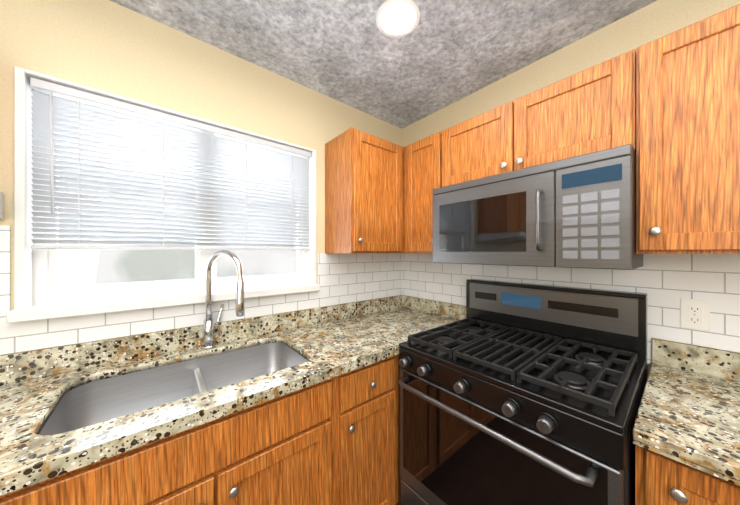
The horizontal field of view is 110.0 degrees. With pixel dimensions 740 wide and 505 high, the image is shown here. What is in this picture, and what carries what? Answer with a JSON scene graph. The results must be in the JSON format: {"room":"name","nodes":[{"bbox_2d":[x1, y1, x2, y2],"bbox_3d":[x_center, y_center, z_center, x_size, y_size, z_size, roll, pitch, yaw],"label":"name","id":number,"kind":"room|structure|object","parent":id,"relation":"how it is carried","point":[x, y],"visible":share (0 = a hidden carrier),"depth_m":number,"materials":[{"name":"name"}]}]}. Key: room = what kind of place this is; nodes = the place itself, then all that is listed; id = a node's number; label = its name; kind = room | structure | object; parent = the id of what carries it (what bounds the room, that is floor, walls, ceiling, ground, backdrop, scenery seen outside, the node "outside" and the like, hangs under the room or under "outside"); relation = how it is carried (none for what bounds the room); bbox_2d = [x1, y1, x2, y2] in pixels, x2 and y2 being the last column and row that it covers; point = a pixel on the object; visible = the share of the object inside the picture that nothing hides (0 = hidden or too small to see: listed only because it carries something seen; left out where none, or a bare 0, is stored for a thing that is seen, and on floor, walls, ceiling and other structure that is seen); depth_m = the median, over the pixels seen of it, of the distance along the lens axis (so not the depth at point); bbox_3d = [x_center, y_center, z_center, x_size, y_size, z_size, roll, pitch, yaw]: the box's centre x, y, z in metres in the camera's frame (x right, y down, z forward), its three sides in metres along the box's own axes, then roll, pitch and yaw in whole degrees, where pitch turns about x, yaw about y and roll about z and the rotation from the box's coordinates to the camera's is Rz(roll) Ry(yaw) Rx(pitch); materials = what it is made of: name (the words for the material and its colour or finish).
{"room":"kitchen","nodes":[
{"label":"kitchen","id":0,"kind":"room"},
{"bbox_2d":[0,0,401,354],"bbox_3d":[-1.163,0.160,1.120,3.900,2.430,0.150,0,0,-40],"label":"wall","id":1,"kind":"structure","parent":0,"point":[109,46],"depth_m":1.18,"materials":[{"name":"paint"}]},
{"bbox_2d":[0,192,3,219],"bbox_3d":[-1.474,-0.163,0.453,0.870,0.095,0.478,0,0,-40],"label":"light switch","id":2,"kind":"object","parent":1,"relation":"attached to","point":[1,205],"visible":1,"depth_m":0.90,"materials":[{"name":"grey plastic"}]},
{"bbox_2d":[6,66,319,322],"bbox_3d":[-0.848,-0.210,1.351,1.210,0.910,0.195,0,0,-40],"label":"window","id":3,"kind":"structure","parent":1,"relation":"in","point":[40,293],"depth_m":1.09,"materials":[{"name":"white"}]},
{"bbox_2d":[30,77,310,250],"bbox_3d":[-0.827,-0.331,1.326,1.130,0.636,0.054,0,0,-40],"label":"window blinds","id":4,"kind":"object","parent":3,"relation":"attached to","point":[85,124],"visible":0.92,"depth_m":1.19,"materials":[{"name":"grey plastic"}]},
{"bbox_2d":[0,225,401,354],"bbox_3d":[-0.962,0.132,1.184,3.192,0.453,0.008,0,0,-40],"label":"wall tile","id":5,"kind":"structure","parent":1,"relation":"attached to","point":[342,278],"depth_m":1.26,"materials":[{"name":"white tile"}]},
{"bbox_2d":[0,295,403,385],"bbox_3d":[-0.954,0.410,1.180,3.198,0.100,0.020,0,0,-40],"label":"backsplash","id":6,"kind":"structure","parent":1,"relation":"attached to","point":[16,367],"depth_m":1.15,"materials":[{"name":"beige stone"}]},
{"bbox_2d":[325,127,403,252],"bbox_3d":[0.097,-0.360,1.834,0.744,0.730,0.351,0,0,-40],"label":"upper cabinet","id":7,"kind":"object","parent":1,"relation":"attached to","point":[364,192],"visible":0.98,"depth_m":1.60,"materials":[{"name":"brown wood"}]},
{"bbox_2d":[110,0,656,128],"bbox_3d":[0.031,-1.106,-0.325,3.900,0.100,3.900,0,0,-40],"label":"ceiling","id":8,"kind":"structure","parent":0,"point":[443,54],"depth_m":1.28,"materials":[{"name":"grey paint"}]},
{"bbox_2d":[376,0,419,36],"bbox_3d":[0.124,-1.050,1.164,0.196,0.010,0.196,0,0,-40],"label":"recessed light","id":9,"kind":"object","parent":8,"relation":"in","point":[397,18],"visible":1,"depth_m":1.15,"materials":[{"name":"white"}]},
{"bbox_2d":[402,0,739,377],"bbox_3d":[1.524,0.160,0.811,0.150,2.430,3.750,0,0,-40],"label":"wall","id":10,"kind":"structure","parent":0,"point":[655,20],"depth_m":1.28,"materials":[{"name":"paint"}]},
{"bbox_2d":[404,131,441,252],"bbox_3d":[0.430,-0.360,1.739,0.351,0.730,0.308,0,0,-40],"label":"upper cabinet","id":11,"kind":"object","parent":10,"relation":"attached to","point":[422,169],"visible":0.52,"depth_m":1.65,"materials":[{"name":"brown wood"}]},
{"bbox_2d":[404,295,465,319],"bbox_3d":[0.473,0.411,1.947,0.020,0.100,0.616,0,0,-40],"label":"backsplash","id":12,"kind":"structure","parent":10,"relation":"attached to","point":[450,310],"depth_m":1.92,"materials":[{"name":"beige stone"}]},
{"bbox_2d":[442,49,635,186],"bbox_3d":[0.785,-0.546,1.310,0.351,0.358,0.800,0,0,-40],"label":"upper cabinet","id":13,"kind":"object","parent":10,"relation":"attached to","point":[589,110],"visible":0.83,"depth_m":1.10,"materials":[{"name":"brown wood"}]},
{"bbox_2d":[433,144,642,269],"bbox_3d":[0.743,-0.151,1.275,0.441,0.418,0.800,0,0,-40],"label":"microwave","id":14,"kind":"object","parent":13,"relation":"attached to","point":[577,212],"visible":1,"depth_m":1.03,"materials":[{"name":"silver metal"}]},
{"bbox_2d":[402,253,739,364],"bbox_3d":[1.193,0.200,1.088,0.008,0.550,2.900,0,0,-40],"label":"wall tile","id":15,"kind":"structure","parent":10,"relation":"attached to","point":[666,283],"depth_m":1.08,"materials":[{"name":"white tile"}]},
{"bbox_2d":[680,298,709,331],"bbox_3d":[1.254,0.240,1.000,0.009,0.116,0.072,0,0,-40],"label":"outlet","id":16,"kind":"object","parent":15,"relation":"attached to","point":[694,314],"visible":1,"depth_m":1.00,"materials":[{"name":"white plastic"}]},
{"bbox_2d":[636,4,739,253],"bbox_3d":[1.296,-0.360,0.692,0.351,0.730,0.797,0,0,-40],"label":"upper cabinet","id":17,"kind":"object","parent":10,"relation":"attached to","point":[687,139],"visible":1,"depth_m":0.82,"materials":[{"name":"brown wood"}]},
{"bbox_2d":[652,338,739,381],"bbox_3d":[1.631,0.410,0.545,0.020,0.099,1.405,0,0,-40],"label":"backsplash","id":18,"kind":"structure","parent":10,"relation":"attached to","point":[719,363],"depth_m":0.99,"materials":[{"name":"beige stone"}]},
{"bbox_3d":[0.031,1.424,-0.326,3.900,0.100,3.900,0,0,-40],"label":"floor","id":19,"kind":"structure","parent":0,"visible":0},
{"bbox_2d":[0,494,3,504],"bbox_3d":[-1.207,0.933,0.583,0.568,0.885,0.618,0,0,-40],"label":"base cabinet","id":20,"kind":"object","parent":19,"relation":"on","point":[1,495],"depth_m":0.55,"materials":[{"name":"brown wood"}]},
{"bbox_2d":[276,354,401,504],"bbox_3d":[-0.193,0.933,1.421,0.396,0.885,0.618,0,0,-40],"label":"base cabinet","id":21,"kind":"object","parent":19,"relation":"on","point":[351,457],"depth_m":1.11,"materials":[{"name":"brown wood"}]},
{"bbox_2d":[0,306,459,493],"bbox_3d":[-0.758,0.475,0.942,3.198,0.030,0.636,0,0,-40],"label":"countertop","id":22,"kind":"structure","parent":21,"relation":"on","point":[343,344],"depth_m":0.85,"materials":[{"name":"beige stone"}]},
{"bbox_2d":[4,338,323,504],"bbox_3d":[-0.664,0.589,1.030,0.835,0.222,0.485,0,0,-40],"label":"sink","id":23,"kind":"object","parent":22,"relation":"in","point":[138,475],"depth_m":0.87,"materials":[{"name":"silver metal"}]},
{"bbox_2d":[200,250,247,349],"bbox_3d":[-0.701,0.224,1.227,0.149,0.473,0.234,0,0,-40],"label":"faucet","id":24,"kind":"object","parent":22,"relation":"on","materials":[{"name":"silver metal"}]},
{"bbox_2d":[398,279,646,504],"bbox_3d":[0.631,0.774,1.161,0.761,1.202,0.792,0,0,-40],"label":"range","id":25,"kind":"object","parent":19,"relation":"on","point":[513,393],"visible":1,"depth_m":1.00,"materials":[{"name":"black metal"}]},
{"bbox_2d":[635,389,739,504],"bbox_3d":[1.113,0.932,0.701,0.618,0.885,0.504,0,0,-40],"label":"base cabinet","id":26,"kind":"object","parent":19,"relation":"on","point":[658,481],"depth_m":0.65,"materials":[{"name":"brown wood"}]},
{"bbox_2d":[633,362,739,485],"bbox_3d":[1.387,0.479,0.343,0.652,0.040,1.405,0,0,-40],"label":"countertop","id":27,"kind":"structure","parent":26,"relation":"on","point":[690,418],"depth_m":0.70,"materials":[{"name":"beige stone"}]},
{"label":"outside","id":28,"kind":"structure","parent":0,"visible":0},
{"bbox_2d":[59,134,296,285],"bbox_3d":[-2.540,-0.624,3.258,11.000,7.000,0.001,0,0,-40],"label":"window glass","id":29,"kind":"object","parent":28,"point":[170,272],"depth_m":3.16,"materials":[{"name":"white"}]}
]}

